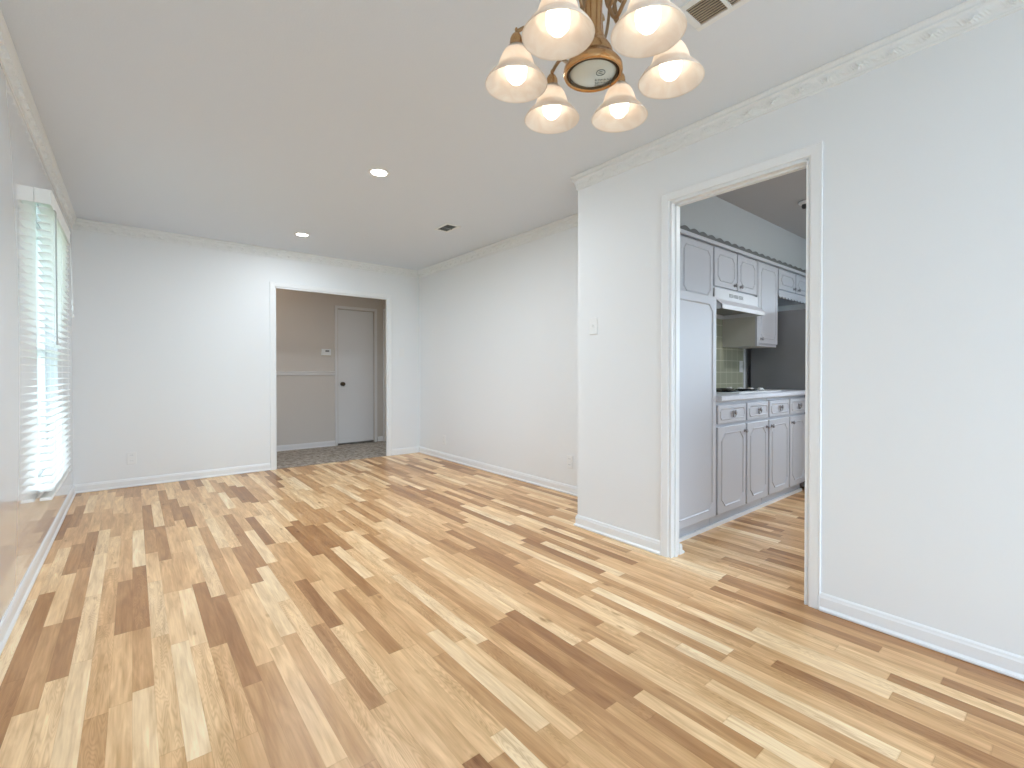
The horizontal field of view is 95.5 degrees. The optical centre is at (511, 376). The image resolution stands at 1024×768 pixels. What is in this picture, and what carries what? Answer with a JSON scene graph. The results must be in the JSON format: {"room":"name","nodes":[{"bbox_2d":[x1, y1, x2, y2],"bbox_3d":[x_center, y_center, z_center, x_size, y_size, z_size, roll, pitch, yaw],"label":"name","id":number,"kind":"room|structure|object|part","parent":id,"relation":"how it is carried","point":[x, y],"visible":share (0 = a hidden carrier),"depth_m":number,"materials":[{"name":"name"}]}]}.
{"room":"empty dining room","nodes":[
{"label":"empty dining room","id":0,"kind":"room"},
{"bbox_2d":[0,64,72,621],"bbox_3d":[-1.498,-0.152,1.084,0.120,2.440,7.975,0,1,-39],"label":"wall","id":1,"kind":"structure","parent":0,"point":[25,520],"depth_m":2.21,"materials":[{"name":"white paint"}]},
{"bbox_2d":[0,485,75,654],"bbox_3d":[-1.437,1.027,1.130,0.020,0.080,7.755,0,1,-39],"label":"baseboard","id":2,"kind":"structure","parent":1,"relation":"attached to","point":[10,617],"depth_m":2.34,"materials":[{"name":"white paint"}]},
{"bbox_2d":[0,9,76,228],"bbox_3d":[-2.346,-1.335,2.240,0.038,0.094,4.855,0,1,-39],"label":"trim","id":3,"kind":"structure","parent":1,"relation":"attached to","point":[9,60],"depth_m":2.34,"materials":[{"name":"white paint"}]},
{"bbox_2d":[36,223,46,492],"bbox_3d":[-2.976,-0.162,2.914,0.122,1.631,0.880,0,1,-39],"label":"window","id":4,"kind":"structure","parent":1,"relation":"in","point":[40,383],"depth_m":3.20,"materials":[{"name":"white paint"}]},
{"bbox_3d":[-2.956,0.647,2.937,0.072,0.013,0.880,0,1,-39],"label":"sill","id":5,"kind":"part","parent":4,"relation":"part of","materials":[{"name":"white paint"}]},
{"bbox_2d":[34,187,74,500],"bbox_3d":[-2.903,-0.175,2.974,0.088,1.730,1.012,0,1,-39],"label":"window blind","id":6,"kind":"object","parent":1,"relation":"attached to","point":[54,231],"visible":1,"depth_m":2.76,"materials":[{"name":"white plastic"}]},
{"bbox_3d":[-2.683,-0.142,2.691,0.056,1.670,0.005,0,1,-39],"label":"ladder cord","id":7,"kind":"part","parent":6,"relation":"part of","materials":[{"name":"white fabric"}]},
{"bbox_3d":[-2.910,0.681,2.975,0.052,0.018,0.994,0,1,-39],"label":"rail","id":8,"kind":"part","parent":6,"relation":"part of","materials":[{"name":"white plastic"}]},
{"bbox_3d":[-2.911,-0.145,2.970,0.056,1.670,0.005,0,1,-39],"label":"ladder cord","id":9,"kind":"part","parent":6,"relation":"part of","materials":[{"name":"white fabric"}]},
{"bbox_3d":[-3.138,-0.147,3.249,0.056,1.670,0.005,0,1,-39],"label":"ladder cord","id":10,"kind":"part","parent":6,"relation":"part of","materials":[{"name":"white fabric"}]},
{"bbox_3d":[-3.173,-0.692,3.356,0.020,0.536,0.047,0,1,-39],"label":"lift cord","id":11,"kind":"part","parent":6,"relation":"part of","materials":[{"name":"white fabric"}]},
{"bbox_2d":[71,229,418,484],"bbox_3d":[-2.544,-0.186,5.240,3.510,2.440,0.030,0,1,-39],"label":"wall","id":12,"kind":"structure","parent":0,"point":[171,341],"depth_m":4.63,"materials":[{"name":"white paint"}]},
{"bbox_2d":[127,452,135,464],"bbox_3d":[-3.580,0.771,4.378,0.070,0.114,0.009,0,1,-39],"label":"wall outlet","id":13,"kind":"object","parent":12,"relation":"attached to","point":[131,456],"visible":1,"depth_m":4.38,"materials":[{"name":"white plastic"}]},
{"bbox_2d":[73,218,418,277],"bbox_3d":[-2.562,-1.359,5.172,3.410,0.094,0.038,0,1,-39],"label":"trim","id":14,"kind":"structure","parent":12,"relation":"attached to","point":[80,224],"depth_m":4.85,"materials":[{"name":"white paint"}]},
{"bbox_2d":[74,446,418,493],"bbox_3d":[-2.567,0.994,5.199,3.410,0.080,0.020,0,1,-39],"label":"baseboard","id":15,"kind":"structure","parent":12,"relation":"attached to","point":[150,480],"depth_m":4.60,"materials":[{"name":"white paint"}]},
{"bbox_2d":[270,281,391,469],"bbox_3d":[-2.110,-0.008,5.568,1.426,2.078,0.012,0,1,-39],"label":"trim","id":16,"kind":"structure","parent":12,"relation":"attached to","point":[272,284],"depth_m":5.27,"materials":[{"name":"white paint"}]},
{"bbox_2d":[276,288,382,445],"bbox_3d":[-3.202,-0.196,6.407,2.935,2.440,0.140,0,1,-39],"label":"wall","id":17,"kind":"structure","parent":0,"point":[305,321],"depth_m":6.59,"materials":[{"name":"grey paint"}]},
{"bbox_2d":[276,371,334,375],"bbox_3d":[-3.440,-0.038,6.109,2.188,0.059,0.022,0,1,-39],"label":"trim","id":18,"kind":"structure","parent":17,"relation":"attached to","point":[278,373],"depth_m":6.52,"materials":[{"name":"white paint"}]},
{"bbox_2d":[321,349,330,355],"bbox_3d":[-2.686,-0.344,6.718,0.136,0.104,0.027,0,1,-39],"label":"thermostat","id":19,"kind":"object","parent":17,"relation":"attached to","point":[324,352],"visible":1,"depth_m":6.71,"materials":[{"name":"white plastic"}]},
{"bbox_2d":[277,436,382,451],"bbox_3d":[-3.151,0.985,6.354,2.935,0.080,0.020,0,1,-39],"label":"baseboard","id":20,"kind":"structure","parent":17,"relation":"attached to","point":[380,438],"depth_m":6.57,"materials":[{"name":"white paint"}]},
{"bbox_2d":[338,309,373,442],"bbox_3d":[-2.345,0.001,7.013,0.544,1.977,0.106,0,1,-39],"label":"door","id":21,"kind":"structure","parent":17,"relation":"in","point":[355,328],"depth_m":7.01,"materials":[{"name":"white paint"}]},
{"bbox_2d":[335,305,376,445],"bbox_3d":[-2.343,-0.010,7.011,0.645,2.058,0.012,0,1,-39],"label":"trim","id":22,"kind":"structure","parent":17,"relation":"attached to","point":[336,306],"depth_m":6.88,"materials":[{"name":"white paint"}]},
{"bbox_2d":[383,226,577,486],"bbox_3d":[-0.544,-0.189,5.516,0.140,2.440,4.800,0,1,-39],"label":"wall","id":23,"kind":"structure","parent":0,"point":[498,332],"depth_m":4.81,"materials":[{"name":"white paint"}]},
{"bbox_2d":[383,308,385,440],"bbox_3d":[-1.715,-0.012,6.898,0.012,2.065,0.930,0,1,-39],"label":"trim","id":24,"kind":"structure","parent":23,"relation":"attached to","point":[385,308],"depth_m":7.24,"materials":[{"name":"white paint"}]},
{"bbox_2d":[418,213,577,277],"bbox_3d":[-0.186,-1.357,4.926,0.038,0.094,3.422,0,1,-39],"label":"trim","id":25,"kind":"structure","parent":23,"relation":"attached to","point":[569,222],"depth_m":4.76,"materials":[{"name":"white paint"}]},
{"bbox_2d":[567,455,572,468],"bbox_3d":[0.510,0.758,4.113,0.009,0.114,0.070,0,1,-39],"label":"wall outlet","id":26,"kind":"object","parent":23,"relation":"attached to","point":[569,458],"visible":1,"depth_m":4.11,"materials":[{"name":"white plastic"}]},
{"bbox_2d":[0,0,967,269],"bbox_3d":[1.172,-1.428,3.192,6.935,0.084,7.885,0,1,-39],"label":"ceiling","id":27,"kind":"structure","parent":0,"point":[262,123],"depth_m":2.43,"materials":[{"name":"white paint"}]},
{"bbox_2d":[294,232,309,236],"bbox_3d":[-2.073,-1.398,4.595,0.148,0.006,0.148,0,1,-39],"label":"recessed light","id":28,"kind":"object","parent":27,"relation":"in","point":[300,234],"visible":1,"depth_m":4.59,"materials":[{"name":"white plastic"}]},
{"bbox_2d":[368,168,389,176],"bbox_3d":[-0.907,-1.386,3.169,0.148,0.006,0.148,0,1,-39],"label":"recessed light","id":29,"kind":"object","parent":27,"relation":"in","point":[377,172],"visible":1,"depth_m":3.16,"materials":[{"name":"white plastic"}]},
{"bbox_2d":[434,223,460,232],"bbox_3d":[-0.611,-1.394,4.374,0.157,0.010,0.237,0,1,-39],"label":"ceiling vent","id":30,"kind":"object","parent":27,"relation":"in","point":[446,227],"visible":1,"depth_m":4.37,"materials":[{"name":"white metal"}]},
{"bbox_2d":[485,0,704,133],"bbox_3d":[0.200,-1.048,1.145,0.510,0.650,0.521,0,1,-39],"label":"chandelier","id":31,"kind":"object","parent":27,"relation":"hanging from","point":[559,31],"visible":1,"depth_m":1.12,"materials":[{"name":"white glass"}]},
{"bbox_3d":[0.011,-0.770,1.156,0.054,0.086,0.054,0,1,-39],"label":"light bulb","id":32,"kind":"part","parent":31,"relation":"part of","materials":[{"name":"white glass"}]},
{"bbox_3d":[0.011,-0.771,1.156,0.155,0.096,0.155,0,1,-39],"label":"lamp shade","id":33,"kind":"part","parent":31,"relation":"part of","materials":[{"name":"white glass"}]},
{"bbox_3d":[0.113,-0.771,1.315,0.054,0.086,0.054,0,1,-39],"label":"light bulb","id":34,"kind":"part","parent":31,"relation":"part of","materials":[{"name":"white glass"}]},
{"bbox_3d":[0.113,-0.772,1.315,0.155,0.096,0.155,0,1,-39],"label":"lamp shade","id":35,"kind":"part","parent":31,"relation":"part of","materials":[{"name":"white glass"}]},
{"bbox_3d":[0.098,-0.768,0.988,0.054,0.086,0.054,0,1,-39],"label":"light bulb","id":36,"kind":"part","parent":31,"relation":"part of","materials":[{"name":"white glass"}]},
{"bbox_3d":[0.098,-0.770,0.988,0.155,0.096,0.155,0,1,-39],"label":"lamp shade","id":37,"kind":"part","parent":31,"relation":"part of","materials":[{"name":"white glass"}]},
{"bbox_3d":[0.150,-0.951,1.242,0.009,0.256,0.165,0,1,-27],"label":"arm","id":38,"kind":"part","parent":31,"relation":"part of","materials":[{"name":"gold metal"}]},
{"bbox_3d":[0.141,-0.950,1.054,0.009,0.256,0.165,0,1,33],"label":"arm","id":39,"kind":"part","parent":31,"relation":"part of","materials":[{"name":"gold metal"}]},
{"bbox_3d":[0.200,-0.745,1.147,0.116,0.013,0.116,0,1,-39],"label":"bulb","id":40,"kind":"part","parent":31,"relation":"part of","materials":[{"name":"grey glass"}]},
{"bbox_2d":[595,69,611,85],"bbox_3d":[0.228,-0.740,1.154,0.043,0.004,0.071,0,0,6],"label":"print","id":41,"kind":"object","parent":31,"relation":"on","point":[603,77],"depth_m":1.15,"materials":[{"name":"grey paper"}]},
{"bbox_3d":[0.258,-0.951,1.237,0.009,0.256,0.165,0,1,33],"label":"arm","id":42,"kind":"part","parent":31,"relation":"part of","materials":[{"name":"gold metal"}]},
{"bbox_3d":[0.249,-0.950,1.049,0.009,0.256,0.165,0,1,-27],"label":"arm","id":43,"kind":"part","parent":31,"relation":"part of","materials":[{"name":"gold metal"}]},
{"bbox_3d":[0.308,-0.950,1.141,0.165,0.256,0.009,0,0,3],"label":"arm","id":44,"kind":"part","parent":31,"relation":"part of","materials":[{"name":"gold metal"}]},
{"bbox_3d":[0.301,-0.771,1.306,0.054,0.086,0.054,0,1,-39],"label":"light bulb","id":45,"kind":"part","parent":31,"relation":"part of","materials":[{"name":"white glass"}]},
{"bbox_3d":[0.301,-0.772,1.306,0.155,0.096,0.155,0,1,-39],"label":"lamp shade","id":46,"kind":"part","parent":31,"relation":"part of","materials":[{"name":"white glass"}]},
{"bbox_3d":[0.286,-0.768,0.979,0.054,0.086,0.054,0,1,-39],"label":"light bulb","id":47,"kind":"part","parent":31,"relation":"part of","materials":[{"name":"white glass"}]},
{"bbox_3d":[0.286,-0.770,0.979,0.155,0.096,0.155,0,1,-39],"label":"lamp shade","id":48,"kind":"part","parent":31,"relation":"part of","materials":[{"name":"white glass"}]},
{"bbox_3d":[0.388,-0.770,1.139,0.054,0.086,0.054,0,1,-39],"label":"light bulb","id":49,"kind":"part","parent":31,"relation":"part of","materials":[{"name":"white glass"}]},
{"bbox_3d":[0.388,-0.771,1.139,0.155,0.096,0.155,0,1,-39],"label":"lamp shade","id":50,"kind":"part","parent":31,"relation":"part of","materials":[{"name":"white glass"}]},
{"bbox_2d":[680,0,750,31],"bbox_3d":[0.790,-1.372,1.665,0.167,0.010,0.352,0,1,-39],"label":"ceiling vent","id":51,"kind":"object","parent":27,"relation":"in","point":[707,12],"visible":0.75,"depth_m":1.75,"materials":[{"name":"white metal"}]},
{"bbox_2d":[799,200,805,208],"bbox_3d":[2.336,-1.365,3.707,0.090,0.050,0.090,0,1,-39],"label":"ceiling spotlight","id":52,"kind":"object","parent":27,"relation":"attached to","point":[801,203],"visible":0.66,"depth_m":3.69,"materials":[{"name":"white paint"}]},
{"bbox_2d":[0,441,1023,767],"bbox_3d":[0.402,1.071,4.078,6.835,0.064,10.200,0,1,-39],"label":"floor","id":53,"kind":"structure","parent":0,"point":[412,610],"depth_m":1.83,"materials":[{"name":"brown wood"}]},
{"bbox_2d":[679,290,715,536],"bbox_3d":[1.004,0.253,3.198,0.575,1.595,0.552,0,1,-39],"label":"pantry cabinet","id":54,"kind":"object","parent":53,"relation":"on","point":[697,427],"visible":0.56,"depth_m":3.01,"materials":[{"name":"grey paint"}]},
{"bbox_2d":[709,398,770,524],"bbox_3d":[1.557,0.608,3.638,0.825,0.878,0.572,0,1,-39],"label":"base cabinet","id":55,"kind":"object","parent":53,"relation":"on","point":[742,426],"visible":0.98,"depth_m":3.40,"materials":[{"name":"grey paint"}]},
{"bbox_3d":[1.566,0.262,3.319,0.416,0.130,0.018,0,1,-39],"label":"drawer","id":56,"kind":"part","parent":55,"relation":"part of","materials":[{"name":"grey paint"}]},
{"bbox_3d":[1.566,0.650,3.322,0.416,0.602,0.018,0,1,-39],"label":"door","id":57,"kind":"part","parent":55,"relation":"part of","materials":[{"name":"grey paint"}]},
{"bbox_3d":[1.574,0.263,3.310,0.372,0.086,0.007,0,1,-39],"label":"panel moulding","id":58,"kind":"part","parent":55,"relation":"part of","materials":[{"name":"grey paint"}]},
{"bbox_3d":[1.574,0.650,3.313,0.332,0.518,0.007,0,1,-39],"label":"panel moulding","id":59,"kind":"part","parent":55,"relation":"part of","materials":[{"name":"grey paint"}]},
{"bbox_2d":[679,488,801,541],"bbox_3d":[1.777,1.037,3.542,2.220,0.022,0.018,0,1,-39],"label":"trim","id":60,"kind":"structure","parent":55,"relation":"attached to","point":[711,526],"depth_m":3.42,"materials":[{"name":"white paint"}]},
{"bbox_3d":[1.886,0.648,3.583,0.361,0.602,0.018,0,1,-39],"label":"door","id":61,"kind":"part","parent":55,"relation":"part of","materials":[{"name":"grey paint"}]},
{"bbox_3d":[1.886,0.260,3.580,0.361,0.130,0.018,0,1,-39],"label":"drawer","id":62,"kind":"part","parent":55,"relation":"part of","materials":[{"name":"grey paint"}]},
{"bbox_3d":[1.893,0.648,3.574,0.277,0.518,0.007,0,1,-39],"label":"panel moulding","id":63,"kind":"part","parent":55,"relation":"part of","materials":[{"name":"grey paint"}]},
{"bbox_3d":[1.893,0.260,3.571,0.317,0.086,0.007,0,1,-39],"label":"panel moulding","id":64,"kind":"part","parent":55,"relation":"part of","materials":[{"name":"grey paint"}]},
{"bbox_2d":[716,388,804,401],"bbox_3d":[1.870,0.146,3.885,1.633,0.038,0.578,0,1,-39],"label":"countertop","id":65,"kind":"structure","parent":55,"relation":"on","point":[720,397],"depth_m":3.52,"materials":[{"name":"laminate"}]},
{"bbox_2d":[716,387,780,393],"bbox_3d":[1.817,0.112,3.850,0.770,0.031,0.480,0,1,-39],"label":"cooktop","id":66,"kind":"object","parent":65,"relation":"in","point":[729,390],"visible":0.78,"depth_m":3.77,"materials":[{"name":"white metal"}]},
{"bbox_3d":[1.821,0.108,4.002,0.168,0.009,0.168,0,1,-39],"label":"burner","id":67,"kind":"part","parent":66,"relation":"part of","materials":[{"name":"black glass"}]},
{"bbox_3d":[1.743,0.116,3.825,0.575,0.004,0.385,0,1,-39],"label":"glass","id":68,"kind":"part","parent":66,"relation":"part of","materials":[{"name":"black glass"}]},
{"bbox_3d":[1.817,0.122,3.850,0.770,0.009,0.480,0,1,-39],"label":"frame","id":69,"kind":"part","parent":66,"relation":"part of","materials":[{"name":"white plastic"}]},
{"bbox_2d":[751,309,805,486],"bbox_3d":[2.901,0.212,4.547,0.770,1.655,0.771,0,1,-39],"label":"refrigerator","id":70,"kind":"object","parent":53,"relation":"on","point":[782,366],"visible":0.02,"depth_m":4.35,"materials":[{"name":"silver metal"}]},
{"bbox_2d":[761,395,804,503],"bbox_3d":[2.189,0.604,4.153,0.795,0.878,0.572,0,1,-39],"label":"base cabinet","id":71,"kind":"object","parent":53,"relation":"on","point":[786,416],"visible":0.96,"depth_m":3.92,"materials":[{"name":"grey paint"}]},
{"bbox_3d":[2.200,0.258,3.836,0.391,0.130,0.018,0,1,-39],"label":"drawer","id":72,"kind":"part","parent":71,"relation":"part of","materials":[{"name":"grey paint"}]},
{"bbox_3d":[2.200,0.646,3.839,0.391,0.602,0.018,0,1,-39],"label":"door","id":73,"kind":"part","parent":71,"relation":"part of","materials":[{"name":"grey paint"}]},
{"bbox_3d":[2.207,0.258,3.827,0.347,0.086,0.007,0,1,-39],"label":"panel moulding","id":74,"kind":"part","parent":71,"relation":"part of","materials":[{"name":"grey paint"}]},
{"bbox_3d":[2.207,0.646,3.830,0.307,0.518,0.007,0,1,-39],"label":"panel moulding","id":75,"kind":"part","parent":71,"relation":"part of","materials":[{"name":"grey paint"}]},
{"bbox_3d":[2.508,0.256,4.087,0.356,0.130,0.018,0,1,-39],"label":"drawer","id":76,"kind":"part","parent":71,"relation":"part of","materials":[{"name":"grey paint"}]},
{"bbox_3d":[2.508,0.644,4.090,0.356,0.602,0.018,0,1,-39],"label":"door","id":77,"kind":"part","parent":71,"relation":"part of","materials":[{"name":"grey paint"}]},
{"bbox_3d":[2.515,0.256,4.078,0.312,0.086,0.007,0,1,-39],"label":"panel moulding","id":78,"kind":"part","parent":71,"relation":"part of","materials":[{"name":"grey paint"}]},
{"bbox_3d":[2.515,0.644,4.081,0.272,0.518,0.007,0,1,-39],"label":"panel moulding","id":79,"kind":"part","parent":71,"relation":"part of","materials":[{"name":"grey paint"}]},
{"bbox_2d":[680,196,805,269],"bbox_3d":[2.170,-1.236,4.288,3.805,0.325,0.320,0,1,-39],"label":"wall","id":80,"kind":"structure","parent":0,"point":[715,216],"depth_m":3.88,"materials":[{"name":"grey paint"}]},
{"bbox_2d":[680,228,805,276],"bbox_3d":[2.300,-1.027,4.173,3.650,0.026,0.022,0,1,-39],"label":"trim","id":81,"kind":"structure","parent":80,"relation":"attached to","point":[684,232],"depth_m":3.78,"materials":[{"name":"grey paint"}]},
{"bbox_2d":[745,304,804,388],"bbox_3d":[2.037,-0.180,4.459,3.805,2.440,0.100,0,1,-39],"label":"wall","id":82,"kind":"structure","parent":0,"point":[798,306],"depth_m":4.69,"materials":[{"name":"grey paint"}]},
{"bbox_2d":[680,234,712,295],"bbox_3d":[1.118,-0.808,3.429,0.875,0.512,0.325,0,1,-39],"label":"upper cabinet","id":83,"kind":"object","parent":82,"relation":"attached to","point":[696,256],"visible":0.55,"depth_m":3.42,"materials":[{"name":"grey paint"}]},
{"bbox_3d":[1.205,-0.801,3.322,0.875,0.500,0.002,0,1,-39],"label":"frame","id":84,"kind":"part","parent":83,"relation":"part of","materials":[{"name":"grey paint"}]},
{"bbox_2d":[716,319,742,388],"bbox_3d":[1.668,-0.216,4.088,1.575,0.681,0.008,0,1,-39],"label":"backsplash","id":85,"kind":"structure","parent":82,"relation":"attached to","point":[728,374],"depth_m":4.37,"materials":[{"name":"green tile"}]},
{"bbox_2d":[712,245,756,296],"bbox_3d":[1.760,-0.879,3.939,0.755,0.377,0.345,0,1,-39],"label":"upper cabinet","id":86,"kind":"object","parent":82,"relation":"attached to","point":[732,271],"visible":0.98,"depth_m":3.79,"materials":[{"name":"grey paint"}]},
{"bbox_3d":[1.703,-0.854,3.716,0.365,0.300,0.018,0,1,-39],"label":"door","id":87,"kind":"part","parent":86,"relation":"part of","materials":[{"name":"grey paint"}]},
{"bbox_3d":[1.711,-0.854,3.707,0.281,0.216,0.007,0,1,-39],"label":"panel moulding","id":88,"kind":"part","parent":86,"relation":"part of","materials":[{"name":"grey paint"}]},
{"bbox_2d":[713,287,764,318],"bbox_3d":[1.773,-0.606,3.925,0.751,0.165,0.381,0,1,-39],"label":"range hood","id":89,"kind":"object","parent":86,"relation":"attached to","point":[729,304],"visible":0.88,"depth_m":3.86,"materials":[{"name":"white metal"}]},
{"bbox_3d":[1.996,-0.856,3.954,0.356,0.300,0.018,0,1,-39],"label":"door","id":90,"kind":"part","parent":86,"relation":"part of","materials":[{"name":"grey paint"}]},
{"bbox_3d":[2.003,-0.856,3.945,0.272,0.216,0.007,0,1,-39],"label":"panel moulding","id":91,"kind":"part","parent":86,"relation":"part of","materials":[{"name":"grey paint"}]},
{"bbox_2d":[739,361,742,371],"bbox_3d":[2.244,-0.096,4.542,0.070,0.114,0.018,0,1,-39],"label":"backsplash outlet","id":92,"kind":"object","parent":82,"relation":"attached to","point":[740,362],"visible":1,"depth_m":4.54,"materials":[{"name":"white plastic"}]},
{"bbox_2d":[743,349,744,388],"bbox_3d":[2.293,-0.086,4.597,0.035,0.411,0.012,0,1,-39],"label":"trim","id":93,"kind":"structure","parent":82,"relation":"attached to","point":[743,349],"depth_m":4.58,"materials":[{"name":"white paint"}]},
{"bbox_2d":[722,259,777,348],"bbox_3d":[2.227,-0.671,4.322,0.440,0.800,0.345,0,1,-39],"label":"upper cabinet","id":94,"kind":"object","parent":82,"relation":"attached to","point":[757,331],"visible":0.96,"depth_m":4.20,"materials":[{"name":"grey wood"}]},
{"bbox_3d":[2.308,-0.664,4.222,0.440,0.788,0.002,0,1,-39],"label":"frame","id":95,"kind":"part","parent":94,"relation":"part of","materials":[{"name":"grey paint"}]},
{"bbox_3d":[2.317,-0.650,4.218,0.406,0.715,0.018,0,1,-39],"label":"door","id":96,"kind":"part","parent":94,"relation":"part of","materials":[{"name":"grey paint"}]},
{"bbox_3d":[2.325,-0.650,4.209,0.322,0.631,0.007,0,1,-39],"label":"panel moulding","id":97,"kind":"part","parent":94,"relation":"part of","materials":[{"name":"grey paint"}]},
{"bbox_2d":[777,267,805,305],"bbox_3d":[2.725,-0.907,4.726,0.835,0.334,0.345,0,1,-39],"label":"upper cabinet","id":98,"kind":"object","parent":82,"relation":"attached to","point":[791,286],"visible":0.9,"depth_m":4.57,"materials":[{"name":"grey paint"}]},
{"bbox_3d":[2.649,-0.916,4.486,0.395,0.188,0.018,0,1,-39],"label":"door","id":99,"kind":"part","parent":98,"relation":"part of","materials":[{"name":"grey paint"}]},
{"bbox_3d":[2.656,-0.916,4.477,0.311,0.104,0.007,0,1,-39],"label":"panel moulding","id":100,"kind":"part","parent":98,"relation":"part of","materials":[{"name":"grey paint"}]},
{"bbox_3d":[2.971,-0.918,4.749,0.393,0.188,0.018,0,1,-39],"label":"door","id":101,"kind":"part","parent":98,"relation":"part of","materials":[{"name":"grey paint"}]},
{"bbox_2d":[578,9,1023,656],"bbox_3d":[2.054,-0.158,1.760,0.580,2.440,4.333,0,1,-39],"label":"wall","id":102,"kind":"structure","parent":0,"point":[922,462],"depth_m":1.91,"materials":[{"name":"white paint"}]},
{"bbox_2d":[589,317,597,334],"bbox_3d":[0.545,-0.339,3.136,0.018,0.114,0.070,0,1,-39],"label":"light switch","id":103,"kind":"object","parent":102,"relation":"attached to","point":[593,322],"visible":1,"depth_m":3.13,"materials":[{"name":"white plastic"}]},
{"bbox_2d":[419,446,1023,681],"bbox_3d":[0.965,1.011,3.089,0.601,0.080,7.755,0,1,-39],"label":"baseboard","id":104,"kind":"structure","parent":102,"relation":"attached to","point":[997,660],"depth_m":1.96,"materials":[{"name":"white paint"}]},
{"bbox_2d":[670,159,808,604],"bbox_3d":[1.173,0.026,2.447,0.086,2.060,0.706,0,1,-39],"label":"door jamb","id":105,"kind":"structure","parent":102,"relation":"attached to","point":[804,164],"depth_m":2.69,"materials":[{"name":"white paint"}]},
{"bbox_2d":[660,141,822,609],"bbox_3d":[1.137,-0.002,2.417,0.012,2.118,0.822,0,1,-39],"label":"trim","id":106,"kind":"structure","parent":102,"relation":"attached to","point":[815,150],"depth_m":2.13,"materials":[{"name":"white paint"}]},
{"bbox_2d":[570,0,1023,190],"bbox_3d":[1.329,-1.334,2.151,0.038,0.094,2.871,0,1,-39],"label":"trim","id":107,"kind":"structure","parent":102,"relation":"attached to","point":[969,15],"depth_m":2.07,"materials":[{"name":"white paint"}]}
]}

